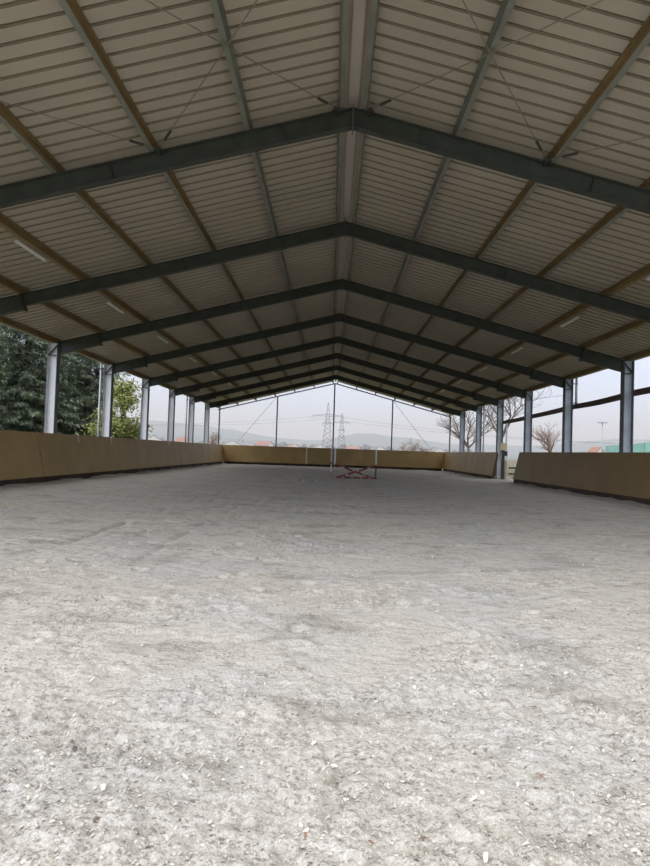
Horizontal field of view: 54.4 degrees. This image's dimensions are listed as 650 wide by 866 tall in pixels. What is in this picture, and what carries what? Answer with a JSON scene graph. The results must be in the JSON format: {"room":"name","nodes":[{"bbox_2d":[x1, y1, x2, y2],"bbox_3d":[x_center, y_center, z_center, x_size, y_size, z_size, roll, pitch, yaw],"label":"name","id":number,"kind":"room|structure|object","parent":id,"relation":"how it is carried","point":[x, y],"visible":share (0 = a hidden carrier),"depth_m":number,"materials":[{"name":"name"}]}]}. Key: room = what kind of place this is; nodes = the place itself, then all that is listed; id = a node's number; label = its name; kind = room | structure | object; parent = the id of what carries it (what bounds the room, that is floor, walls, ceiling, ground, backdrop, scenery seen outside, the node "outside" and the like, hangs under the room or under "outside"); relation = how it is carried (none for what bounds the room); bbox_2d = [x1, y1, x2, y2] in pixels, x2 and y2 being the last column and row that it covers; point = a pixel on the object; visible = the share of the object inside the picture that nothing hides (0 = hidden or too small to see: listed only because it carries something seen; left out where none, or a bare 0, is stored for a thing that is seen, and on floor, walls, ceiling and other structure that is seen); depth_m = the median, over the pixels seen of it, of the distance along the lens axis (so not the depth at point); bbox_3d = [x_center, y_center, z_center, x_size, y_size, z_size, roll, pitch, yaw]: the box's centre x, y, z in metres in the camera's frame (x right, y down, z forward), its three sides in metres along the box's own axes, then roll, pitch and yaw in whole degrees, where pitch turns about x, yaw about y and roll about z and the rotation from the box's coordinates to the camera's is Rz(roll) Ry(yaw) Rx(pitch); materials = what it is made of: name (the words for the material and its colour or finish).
{"room":"sports facility","nodes":[
{"label":"sports facility","id":0,"kind":"room"},
{"bbox_2d":[0,462,649,865],"bbox_3d":[0.426,2.194,27.478,22.618,0.164,67.069,2,-2,1],"label":"floor","id":1,"kind":"structure","parent":0,"point":[306,495],"depth_m":4.13,"materials":[{"name":"grey sand"}]},
{"bbox_2d":[0,430,223,485],"bbox_3d":[-9.727,1.201,32.965,0.475,1.792,50.784,2,-2,1],"label":"kickboard","id":2,"kind":"object","parent":1,"relation":"on","point":[25,457],"visible":0.88,"depth_m":25.54,"materials":[{"name":"brown wood"}]},
{"bbox_2d":[2,520,629,865],"bbox_3d":[0.511,1.621,7.777,16.311,0.070,12.477,2,-2,1],"label":"scraps","id":3,"kind":"object","parent":1,"relation":"on","point":[74,748],"visible":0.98,"depth_m":2.62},
{"bbox_2d":[0,504,649,865],"bbox_3d":[0.219,1.621,7.800,18.348,0.119,12.526,2,-2,1],"label":"chips","id":4,"kind":"object","parent":1,"relation":"on","point":[343,814],"visible":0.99,"depth_m":2.67,"materials":[{"name":"white wood"}]},
{"bbox_2d":[0,508,649,865],"bbox_3d":[-0.004,1.607,7.799,16.890,0.083,12.549,2,-2,1],"label":"wood shavings","id":5,"kind":"object","parent":1,"relation":"on","point":[634,849],"visible":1,"depth_m":2.58},
{"bbox_2d":[0,105,649,213],"bbox_3d":[0.410,-2.215,12.069,22.340,8.130,0.400,2,-2,1],"label":"roof beam","id":6,"kind":"structure","parent":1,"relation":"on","point":[353,118],"depth_m":12.16,"materials":[{"name":"metal"}]},
{"bbox_2d":[0,101,157,150],"bbox_3d":[-5.055,-5.069,9.571,0.059,0.990,6.170,1,-2,37],"label":"rod","id":7,"kind":"object","parent":6,"relation":"attached to","point":[129,140],"visible":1,"depth_m":10.91,"materials":[{"name":"metal"}]},
{"bbox_2d":[0,316,220,408],"bbox_3d":[-10.297,-3.270,33.413,0.119,0.222,54.800,2,-2,1],"label":"purlin","id":8,"kind":"object","parent":6,"relation":"attached to","point":[4,320],"visible":0.8,"depth_m":24.29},
{"bbox_2d":[0,275,238,404],"bbox_3d":[-8.603,-3.646,33.408,0.119,0.222,54.800,2,-2,1],"label":"purlin","id":9,"kind":"object","parent":6,"relation":"attached to","point":[4,281],"visible":0.84,"depth_m":22.61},
{"bbox_2d":[158,0,257,150],"bbox_3d":[-1.488,-5.842,9.561,0.060,0.908,5.983,3,-2,-34],"label":"rod","id":10,"kind":"object","parent":6,"relation":"attached to","point":[170,131],"visible":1,"depth_m":10.21,"materials":[{"name":"metal"}]},
{"bbox_2d":[145,0,338,110],"bbox_3d":[-1.487,-5.862,9.562,0.060,0.908,5.983,1,-2,35],"label":"rod","id":11,"kind":"object","parent":6,"relation":"attached to","point":[318,98],"visible":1,"depth_m":9.88,"materials":[{"name":"metal"}]},
{"bbox_2d":[368,0,603,111],"bbox_3d":[2.490,-5.731,9.520,0.060,0.908,5.983,3,-2,-34],"label":"rod","id":12,"kind":"object","parent":6,"relation":"attached to","point":[388,100],"visible":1,"depth_m":9.58,"materials":[{"name":"metal"}]},
{"bbox_2d":[462,0,546,161],"bbox_3d":[2.490,-5.710,9.519,0.060,0.908,5.983,1,-2,35],"label":"rod","id":13,"kind":"object","parent":6,"relation":"attached to","point":[536,141],"visible":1,"depth_m":10.10,"materials":[{"name":"metal"}]},
{"bbox_2d":[546,136,649,161],"bbox_3d":[5.997,-4.705,9.455,0.060,0.990,6.170,3,-2,-36],"label":"rod","id":14,"kind":"object","parent":6,"relation":"attached to","point":[574,153],"visible":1,"depth_m":11.32,"materials":[{"name":"metal"}]},
{"bbox_2d":[0,221,649,322],"bbox_3d":[0.467,-2.035,18.066,22.340,8.130,0.400,2,-2,1],"label":"roof beam","id":15,"kind":"structure","parent":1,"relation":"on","point":[12,304],"depth_m":18.15,"materials":[{"name":"metal"}]},
{"bbox_2d":[634,387,649,395],"bbox_3d":[11.675,-1.636,20.929,0.120,0.290,6.000,2,-2,1],"label":"rail","id":16,"kind":"object","parent":15,"relation":"attached to","point":[646,390],"visible":1,"depth_m":23.23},
{"bbox_2d":[330,448,335,477],"bbox_3d":[0.532,1.601,33.864,0.435,1.630,0.546,1,-2,38],"label":"jump stand","id":17,"kind":"object","parent":1,"relation":"on","point":[335,448],"visible":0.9,"depth_m":33.83,"materials":[{"name":"white paint"}]},
{"bbox_2d":[222,445,445,470],"bbox_3d":[0.743,2.326,58.169,20.792,1.820,0.515,2,-2,1],"label":"kickboard","id":18,"kind":"object","parent":1,"relation":"on","point":[232,454],"visible":0.8,"depth_m":58.10,"materials":[{"name":"brown wood"}]},
{"bbox_2d":[203,375,464,451],"bbox_3d":[0.808,-0.953,54.048,22.340,8.130,0.400,2,-2,1],"label":"frame","id":19,"kind":"object","parent":1,"relation":"on","point":[208,406],"visible":0.89,"depth_m":54.10,"materials":[{"name":"metal"}]},
{"bbox_2d":[187,365,481,451],"bbox_3d":[0.751,-1.133,48.051,22.340,8.130,0.400,2,-2,1],"label":"frame","id":20,"kind":"object","parent":1,"relation":"on","point":[192,400],"visible":0.93,"depth_m":48.11,"materials":[{"name":"metal"}]},
{"bbox_2d":[185,396,187,441],"bbox_3d":[-10.530,-0.113,48.177,0.284,5.388,0.128,2,-2,1],"label":"downpipe","id":21,"kind":"object","parent":20,"relation":"attached to","point":[187,396],"visible":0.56,"depth_m":48.17,"materials":[{"name":"metal"}]},
{"bbox_2d":[482,406,484,451],"bbox_3d":[11.941,0.629,47.942,0.284,5.388,0.128,2,-2,1],"label":"downpipe","id":22,"kind":"object","parent":20,"relation":"attached to","point":[484,406],"visible":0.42,"depth_m":47.95,"materials":[{"name":"metal"}]},
{"bbox_2d":[167,352,503,476],"bbox_3d":[0.695,-1.313,42.054,22.340,8.130,0.400,2,-2,1],"label":"frame","id":23,"kind":"object","parent":1,"relation":"on","point":[196,387],"visible":0.89,"depth_m":42.11,"materials":[{"name":"metal"}]},
{"bbox_2d":[140,336,532,451],"bbox_3d":[0.637,-1.494,36.057,22.340,8.130,0.400,2,-2,1],"label":"frame","id":24,"kind":"object","parent":1,"relation":"on","point":[527,396],"visible":0.91,"depth_m":36.11,"materials":[{"name":"metal"}]},
{"bbox_2d":[503,416,532,423],"bbox_3d":[11.837,-0.825,38.912,0.120,0.290,6.000,2,-2,1],"label":"rail","id":25,"kind":"object","parent":24,"relation":"attached to","point":[519,418],"visible":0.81,"depth_m":39.30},
{"bbox_2d":[101,313,573,451],"bbox_3d":[0.581,-1.674,30.060,22.340,8.130,0.400,2,-2,1],"label":"frame","id":26,"kind":"object","parent":1,"relation":"on","point":[109,370],"visible":0.91,"depth_m":30.11,"materials":[{"name":"metal"}]},
{"bbox_2d":[97,363,103,435],"bbox_3d":[-10.701,-0.655,30.136,0.284,5.388,0.128,2,-2,1],"label":"downpipe","id":27,"kind":"object","parent":26,"relation":"attached to","point":[101,364],"visible":0.55,"depth_m":30.13,"materials":[{"name":"metal"}]},
{"bbox_2d":[532,407,562,417],"bbox_3d":[11.783,-1.096,32.917,0.120,0.330,6.000,2,-2,1],"label":"rail","id":28,"kind":"object","parent":26,"relation":"attached to","point":[558,410],"visible":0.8,"depth_m":33.30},
{"bbox_2d":[573,378,577,403],"bbox_3d":[11.836,-1.901,29.960,0.284,1.408,0.128,2,-2,1],"label":"downpipe","id":29,"kind":"object","parent":26,"relation":"attached to","point":[576,379],"visible":0.9,"depth_m":29.92,"materials":[{"name":"metal"}]},
{"bbox_2d":[44,278,634,451],"bbox_3d":[0.524,-1.854,24.063,22.340,8.130,0.400,2,-2,1],"label":"frame","id":30,"kind":"object","parent":1,"relation":"on","point":[55,350],"visible":0.88,"depth_m":24.12,"materials":[{"name":"metal"}]},
{"bbox_2d":[573,394,619,408],"bbox_3d":[11.729,-1.368,26.923,0.120,0.325,6.000,2,-2,1],"label":"rail","id":31,"kind":"object","parent":30,"relation":"attached to","point":[614,398],"visible":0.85,"depth_m":27.01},
{"bbox_2d":[335,463,369,476],"bbox_3d":[1.518,2.032,33.791,2.037,0.784,0.098,2,-2,-3],"label":"pole","id":32,"kind":"object","parent":1,"relation":"on","point":[335,463],"visible":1,"depth_m":33.75,"materials":[{"name":"red paint"}]},
{"bbox_2d":[336,476,375,478],"bbox_3d":[1.659,2.376,33.580,2.159,0.099,0.099,2,-2,-5],"label":"pole","id":33,"kind":"object","parent":1,"relation":"on","point":[336,476],"visible":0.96,"depth_m":33.55,"materials":[{"name":"red paint"}]},
{"bbox_2d":[340,465,376,475],"bbox_3d":[1.738,2.050,33.824,2.091,0.764,0.099,2,-2,-7],"label":"pole","id":34,"kind":"object","parent":1,"relation":"on","point":[374,465],"visible":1,"depth_m":33.81,"materials":[{"name":"red paint"}]},
{"bbox_2d":[375,448,379,478],"bbox_3d":[2.755,1.643,34.141,0.435,1.710,0.546,1,-2,38],"label":"jump stand","id":35,"kind":"object","parent":1,"relation":"on","point":[376,448],"visible":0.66,"depth_m":34.11,"materials":[{"name":"white paint"}]},
{"bbox_2d":[442,452,498,478],"bbox_3d":[10.891,2.377,49.192,0.475,1.780,17.884,2,-2,1],"label":"kickboard","id":36,"kind":"object","parent":1,"relation":"on","point":[478,464],"visible":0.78,"depth_m":46.16,"materials":[{"name":"brown wood"}]},
{"bbox_2d":[500,450,507,479],"bbox_3d":[11.246,2.039,39.792,0.400,1.900,0.180,2,-2,1],"label":"gate post","id":37,"kind":"object","parent":1,"relation":"on","point":[504,453],"visible":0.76,"depth_m":39.73,"materials":[{"name":"metal"}]},
{"bbox_2d":[499,443,506,449],"bbox_3d":[11.226,0.863,39.827,0.440,0.450,0.260,2,-2,1],"label":"box","id":38,"kind":"object","parent":37,"relation":"on","point":[502,446],"visible":1,"depth_m":39.72,"materials":[{"name":"beige"}]},
{"bbox_2d":[505,423,507,460],"bbox_3d":[11.701,1.169,40.819,0.090,3.630,0.090,2,-2,1],"label":"pole","id":39,"kind":"object","parent":1,"relation":"on","point":[506,423],"visible":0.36,"depth_m":40.81,"materials":[{"name":"white paint"}]},
{"bbox_2d":[513,452,649,504],"bbox_3d":[10.627,1.540,21.363,0.475,1.780,28.000,2,-2,1],"label":"kickboard","id":40,"kind":"object","parent":1,"relation":"on","point":[616,475],"visible":0.82,"depth_m":25.09,"materials":[{"name":"brown wood"}]},
{"bbox_2d":[0,0,649,413],"bbox_3d":[0.706,-4.414,33.354,22.440,2.952,55.023,2,-2,1],"label":"ceiling","id":41,"kind":"structure","parent":0,"point":[161,61],"depth_m":13.71,"materials":[{"name":"beige metal"}]},
{"bbox_2d":[0,323,216,407],"bbox_3d":[-10.637,-3.306,33.417,0.160,0.126,55.000,2,-2,1],"label":"trim","id":42,"kind":"structure","parent":41,"relation":"attached to","point":[0,323],"depth_m":25.77,"materials":[{"name":"metal"}]},
{"bbox_2d":[334,0,370,381],"bbox_3d":[0.755,-5.898,33.387,0.700,0.255,55.000,2,-2,1],"label":"trim","id":43,"kind":"structure","parent":41,"relation":"attached to","point":[359,10],"depth_m":12.41,"materials":[{"name":"grey metal"}]},
{"bbox_2d":[452,356,648,415],"bbox_3d":[11.949,-2.560,33.180,0.160,0.126,55.000,2,-2,1],"label":"trim","id":44,"kind":"structure","parent":41,"relation":"attached to","point":[647,356],"depth_m":29.68,"materials":[{"name":"metal"}]},
{"label":"outside","id":45,"kind":"structure","parent":0,"visible":0},
{"bbox_2d":[150,418,332,425],"bbox_3d":[-105.150,-7.750,351.412,230.022,7.120,40.100,2,-2,1],"label":"power line","id":46,"kind":"object","parent":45,"point":[331,418],"visible":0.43,"depth_m":346.07,"materials":[{"name":"metal"}]},
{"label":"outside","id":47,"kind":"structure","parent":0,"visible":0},
{"bbox_2d":[159,438,472,453],"bbox_3d":[-53.014,19.294,885.719,567.516,12.669,335.954,2,-2,1],"label":"woods","id":48,"kind":"object","parent":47,"point":[282,444],"visible":0.12,"depth_m":804.44,"materials":[{"name":"plant"}]},
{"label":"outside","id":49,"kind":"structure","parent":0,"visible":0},
{"bbox_2d":[223,456,517,479],"bbox_3d":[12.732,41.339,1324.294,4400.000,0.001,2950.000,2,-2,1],"label":"ground","id":50,"kind":"structure","parent":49,"point":[511,462],"depth_m":129.06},
{"bbox_2d":[0,378,8,429],"bbox_3d":[-22.735,-4.484,36.578,9.979,15.539,10.143,2,-2,12],"label":"spruce","id":51,"kind":"object","parent":50,"relation":"on","point":[4,380],"visible":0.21,"depth_m":37.64,"materials":[{"name":"green plant"}]},
{"bbox_2d":[0,324,18,424],"bbox_3d":[-27.857,-5.728,52.605,10.586,18.456,10.563,1,-2,19],"label":"spruce","id":52,"kind":"object","parent":50,"relation":"on","point":[0,324],"visible":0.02,"depth_m":52.05,"materials":[{"name":"green plant"}]},
{"bbox_2d":[0,324,95,435],"bbox_3d":[-20.335,-4.577,42.414,10.387,16.814,10.196,2,-2,-6],"label":"spruce","id":53,"kind":"object","parent":50,"relation":"on","point":[21,414],"visible":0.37,"depth_m":41.36,"materials":[{"name":"green plant"}]},
{"bbox_2d":[21,344,102,426],"bbox_3d":[-23.464,-4.810,56.163,11.036,17.801,11.774,3,-2,-41],"label":"spruce","id":54,"kind":"object","parent":50,"relation":"on","point":[63,361],"visible":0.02,"depth_m":55.59,"materials":[{"name":"green plant"}]},
{"bbox_2d":[41,352,139,438],"bbox_3d":[-17.834,-3.972,47.539,9.614,15.671,9.544,3,-2,-30],"label":"spruce","id":55,"kind":"object","parent":50,"relation":"on","point":[86,393],"visible":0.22,"depth_m":46.28,"materials":[{"name":"green plant"}]},
{"bbox_2d":[73,374,154,438],"bbox_3d":[-12.902,-0.674,39.744,5.024,6.090,4.835,1,-2,35],"label":"leafy tree","id":56,"kind":"object","parent":50,"relation":"on","point":[123,427],"visible":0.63,"depth_m":39.42,"materials":[{"name":"green plant"}]},
{"bbox_2d":[148,435,162,440],"bbox_3d":[-114.383,5.882,421.118,12.800,8.700,10.600,2,-2,-11],"label":"house","id":57,"kind":"structure","parent":50,"relation":"on","point":[153,437],"depth_m":416.42,"materials":[{"name":"stone"}]},
{"bbox_2d":[174,437,194,442],"bbox_3d":[-104.875,7.483,471.004,10.600,9.100,13.800,1,-2,22],"label":"house","id":58,"kind":"structure","parent":50,"relation":"on","point":[179,439],"depth_m":467.45,"materials":[{"name":"tile"}]},
{"bbox_2d":[209,433,219,443],"bbox_3d":[-16.069,1.749,91.029,2.730,4.122,2.835,2,-2,1],"label":"bare tree","id":59,"kind":"object","parent":50,"relation":"on","point":[216,435],"visible":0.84,"depth_m":90.54,"materials":[{"name":"plant"}]},
{"bbox_2d":[222,441,240,444],"bbox_3d":[-77.305,10.360,520.681,14.800,8.140,11.600,2,-2,-17],"label":"house","id":60,"kind":"structure","parent":50,"relation":"on","point":[228,442],"depth_m":515.60,"materials":[{"name":"stone"}]},
{"bbox_2d":[239,442,254,445],"bbox_3d":[-79.941,13.361,640.675,11.600,9.100,16.800,1,-2,16],"label":"house","id":61,"kind":"structure","parent":50,"relation":"on","point":[241,443],"depth_m":637.30,"materials":[{"name":"stone"}]},
{"bbox_2d":[255,441,272,445],"bbox_3d":[-46.266,10.195,480.371,10.600,8.140,17.800,2,-2,8],"label":"house","id":62,"kind":"structure","parent":50,"relation":"on","point":[258,443],"depth_m":475.45,"materials":[{"name":"tile"}]},
{"bbox_2d":[311,445,325,447],"bbox_3d":[-5.849,15.612,619.894,13.800,8.300,10.600,2,-2,-11],"label":"house","id":63,"kind":"structure","parent":50,"relation":"on","point":[316,446],"depth_m":615.13,"materials":[{"name":"stone"}]},
{"bbox_2d":[314,403,343,447],"bbox_3d":[1.308,-2.195,330.217,16.557,27.270,5.696,2,-2,1],"label":"pylon","id":64,"kind":"object","parent":50,"relation":"on","point":[329,416],"visible":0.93,"depth_m":329.58,"materials":[{"name":"metal"}]},
{"bbox_2d":[150,417,301,424],"bbox_3d":[-121.540,-8.292,351.584,230.022,7.120,40.100,2,-2,1],"label":"power line","id":65,"kind":"object","parent":64,"relation":"attached to","point":[299,417],"visible":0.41,"depth_m":341.37,"materials":[{"name":"metal"}]},
{"bbox_2d":[318,417,618,443],"bbox_3d":[112.947,-0.402,314.088,240.011,9.467,30.099,2,-2,1],"label":"power line","id":66,"kind":"object","parent":64,"relation":"attached to","point":[318,417],"visible":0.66,"depth_m":322.10,"materials":[{"name":"metal"}]},
{"bbox_2d":[349,418,598,442],"bbox_3d":[129.338,0.139,313.916,240.011,9.467,30.099,2,-2,1],"label":"power line","id":67,"kind":"object","parent":64,"relation":"attached to","point":[349,418],"visible":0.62,"depth_m":321.24,"materials":[{"name":"metal"}]},
{"bbox_2d":[218,383,451,451],"bbox_3d":[0.864,-0.730,60.044,22.200,8.085,0.120,2,-2,1],"label":"frame","id":68,"kind":"object","parent":50,"relation":"on","point":[334,384],"visible":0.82,"depth_m":60.08,"materials":[{"name":"metal"}]},
{"bbox_2d":[0,212,256,400],"bbox_3d":[-6.839,-4.037,33.403,0.119,0.222,54.800,2,-2,1],"label":"purlin","id":69,"kind":"object","parent":68,"relation":"attached to","point":[6,223],"visible":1,"depth_m":17.43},
{"bbox_2d":[14,239,46,261],"bbox_3d":[-7.142,-4.436,15.359,0.107,0.120,1.520,2,-2,1],"label":"lamp","id":70,"kind":"object","parent":69,"relation":"attached to","point":[17,241],"visible":1,"depth_m":15.25,"materials":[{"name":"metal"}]},
{"bbox_2d":[106,301,123,313],"bbox_3d":[-7.085,-4.255,21.356,0.107,0.120,1.520,2,-2,1],"label":"lamp","id":71,"kind":"object","parent":69,"relation":"attached to","point":[107,302],"visible":1,"depth_m":21.24,"materials":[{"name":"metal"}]},
{"bbox_2d":[157,335,167,342],"bbox_3d":[-7.028,-4.075,27.353,0.107,0.120,1.520,2,-2,1],"label":"lamp","id":72,"kind":"object","parent":69,"relation":"attached to","point":[158,336],"visible":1,"depth_m":27.18,"materials":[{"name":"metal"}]},
{"bbox_2d":[0,102,275,395],"bbox_3d":[-4.975,-4.451,33.398,0.119,0.222,54.800,2,-2,1],"label":"purlin","id":73,"kind":"object","parent":68,"relation":"attached to","point":[7,118],"visible":0.76,"depth_m":14.09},
{"bbox_2d":[58,0,295,391],"bbox_3d":[-3.110,-4.865,33.392,0.119,0.222,54.800,2,-2,1],"label":"purlin","id":74,"kind":"object","parent":68,"relation":"attached to","point":[72,9],"visible":0.84,"depth_m":10.81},
{"bbox_2d":[210,0,314,386],"bbox_3d":[-1.275,-5.272,33.387,0.119,0.222,54.800,2,-2,1],"label":"purlin","id":75,"kind":"object","parent":68,"relation":"attached to","point":[217,5],"visible":0.92,"depth_m":11.57,"materials":[{"name":"grey metal"}]},
{"bbox_2d":[332,0,348,382],"bbox_3d":[0.519,-5.671,33.382,0.134,0.204,54.800,2,-2,1],"label":"purlin","id":76,"kind":"object","parent":68,"relation":"attached to","point":[344,4],"visible":0.88,"depth_m":12.03,"materials":[{"name":"grey metal"}]},
{"bbox_2d":[337,0,379,382],"bbox_3d":[0.975,-5.656,33.377,0.134,0.204,54.800,2,-2,1],"label":"purlin","id":77,"kind":"object","parent":68,"relation":"attached to","point":[374,10],"visible":0.82,"depth_m":12.00,"materials":[{"name":"grey metal"}]},
{"bbox_2d":[356,0,515,388],"bbox_3d":[2.739,-5.140,33.345,0.119,0.222,54.800,2,-2,1],"label":"purlin","id":78,"kind":"object","parent":68,"relation":"attached to","point":[506,6],"visible":0.84,"depth_m":11.35,"materials":[{"name":"grey metal"}]},
{"bbox_2d":[374,15,649,394],"bbox_3d":[4.543,-4.612,33.312,0.119,0.222,54.800,2,-2,1],"label":"purlin","id":79,"kind":"object","parent":68,"relation":"attached to","point":[641,39],"visible":0.92,"depth_m":11.01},
{"bbox_2d":[394,177,649,399],"bbox_3d":[6.375,-4.077,33.279,0.119,0.222,54.800,2,-2,1],"label":"purlin","id":80,"kind":"object","parent":68,"relation":"attached to","point":[617,211],"visible":0.76,"depth_m":16.58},
{"bbox_2d":[413,263,649,404],"bbox_3d":[8.209,-3.541,33.245,0.119,0.222,54.800,2,-2,1],"label":"purlin","id":81,"kind":"object","parent":68,"relation":"attached to","point":[644,271],"visible":0.76,"depth_m":20.96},
{"bbox_2d":[511,346,523,353],"bbox_3d":[8.273,-3.570,27.192,0.107,0.120,1.520,2,-2,1],"label":"lamp","id":82,"kind":"object","parent":81,"relation":"attached to","point":[521,347],"visible":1,"depth_m":27.02,"materials":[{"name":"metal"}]},
{"bbox_2d":[560,315,579,326],"bbox_3d":[8.216,-3.750,21.195,0.107,0.120,1.520,2,-2,1],"label":"lamp","id":83,"kind":"object","parent":81,"relation":"attached to","point":[577,316],"visible":1,"depth_m":21.07,"materials":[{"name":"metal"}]},
{"bbox_2d":[431,320,647,410],"bbox_3d":[9.943,-3.033,33.213,0.119,0.222,54.800,2,-2,1],"label":"purlin","id":84,"kind":"object","parent":68,"relation":"attached to","point":[635,324],"visible":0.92,"depth_m":23.99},
{"bbox_2d":[449,348,649,415],"bbox_3d":[11.607,-2.547,33.183,0.119,0.222,54.800,2,-2,1],"label":"purlin","id":85,"kind":"object","parent":68,"relation":"attached to","point":[644,353],"visible":0.72,"depth_m":28.50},
{"bbox_2d":[334,413,347,448],"bbox_3d":[10.982,0.632,420.085,11.200,27.643,5.750,2,-2,1],"label":"pylon","id":86,"kind":"object","parent":50,"relation":"on","point":[343,430],"visible":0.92,"depth_m":419.07,"materials":[{"name":"metal"}]},
{"bbox_2d":[345,446,359,448],"bbox_3d":[24.787,15.199,559.586,11.600,7.580,16.800,2,-2,10],"label":"house","id":87,"kind":"structure","parent":50,"relation":"on","point":[347,447],"depth_m":555.86,"materials":[{"name":"tile"}]},
{"bbox_2d":[369,446,385,449],"bbox_3d":[43.534,14.749,519.401,12.800,7.340,9.600,2,-2,-8],"label":"house","id":88,"kind":"structure","parent":50,"relation":"on","point":[377,447],"depth_m":515.09,"materials":[{"name":"stone"}]},
{"bbox_2d":[399,440,419,450],"bbox_3d":[16.121,3.285,120.119,4.195,4.931,4.459,2,-2,1],"label":"bare tree","id":89,"kind":"object","parent":50,"relation":"on","point":[413,443],"visible":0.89,"depth_m":120.01,"materials":[{"name":"plant"}]},
{"bbox_2d":[417,445,432,451],"bbox_3d":[19.115,4.014,121.550,3.113,3.734,3.471,2,-2,1],"label":"bare tree","id":90,"kind":"object","parent":50,"relation":"on","point":[419,445],"visible":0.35,"depth_m":122.00,"materials":[{"name":"plant"}]},
{"bbox_2d":[428,448,445,451],"bbox_3d":[106.038,18.511,598.735,14.800,8.700,10.600,3,-2,-22],"label":"house","id":91,"kind":"structure","parent":50,"relation":"on","point":[434,449],"depth_m":594.46,"materials":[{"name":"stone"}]},
{"bbox_2d":[434,408,507,451],"bbox_3d":[21.182,0.327,92.042,10.985,9.488,7.561,2,-2,1],"label":"bare tree","id":92,"kind":"object","parent":50,"relation":"on","point":[466,416],"visible":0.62,"depth_m":91.36,"materials":[{"name":"brown plant"}]},
{"bbox_2d":[508,464,515,476],"bbox_3d":[14.396,2.772,44.767,2.800,1.120,0.150,2,-2,1],"label":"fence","id":93,"kind":"object","parent":50,"relation":"on","point":[509,467],"visible":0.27,"depth_m":44.73,"materials":[{"name":"white paint"}]},
{"bbox_2d":[482,387,561,436],"bbox_3d":[18.732,-1.911,67.685,11.935,12.393,11.798,0,-2,41],"label":"bare tree","id":94,"kind":"object","parent":50,"relation":"on","point":[509,409],"visible":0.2,"depth_m":65.81,"materials":[{"name":"brown plant"}]},
{"bbox_2d":[532,422,561,451],"bbox_3d":[26.496,1.676,78.187,4.641,6.347,5.487,2,-2,1],"label":"bare tree","id":95,"kind":"object","parent":50,"relation":"on","point":[548,443],"visible":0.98,"depth_m":77.43,"materials":[{"name":"plant"}]},
{"bbox_2d":[588,447,603,451],"bbox_3d":[127.992,10.615,298.615,5.300,8.100,6.600,2,-2,-17],"label":"house","id":96,"kind":"structure","parent":50,"relation":"on","point":[592,449],"depth_m":297.38,"materials":[{"name":"tile"}]},
{"bbox_2d":[598,422,607,451],"bbox_3d":[32.733,1.769,74.673,1.000,6.123,0.400,2,-2,1],"label":"lamp post","id":97,"kind":"object","parent":50,"relation":"on","point":[598,422],"visible":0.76,"depth_m":74.64,"materials":[{"name":"metal"}]},
{"bbox_2d":[605,442,649,451],"bbox_3d":[27.164,2.129,52.862,1.768,3.737,30.344,2,-2,8],"label":"screen","id":98,"kind":"object","parent":50,"relation":"on","point":[641,447],"visible":0.29,"depth_m":54.50,"materials":[{"name":"teal fabric"}]},
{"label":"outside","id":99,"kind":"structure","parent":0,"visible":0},
{"bbox_2d":[132,420,649,454],"bbox_3d":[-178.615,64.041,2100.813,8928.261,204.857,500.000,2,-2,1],"label":"hills","id":100,"kind":"structure","parent":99,"point":[357,439],"depth_m":2108.58,"materials":[{"name":"grey"}]},
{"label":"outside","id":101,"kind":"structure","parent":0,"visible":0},
{"bbox_2d":[138,435,604,458],"bbox_3d":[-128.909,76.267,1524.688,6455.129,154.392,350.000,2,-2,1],"label":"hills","id":102,"kind":"structure","parent":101,"point":[196,438],"depth_m":1562.19,"materials":[{"name":"grey"}]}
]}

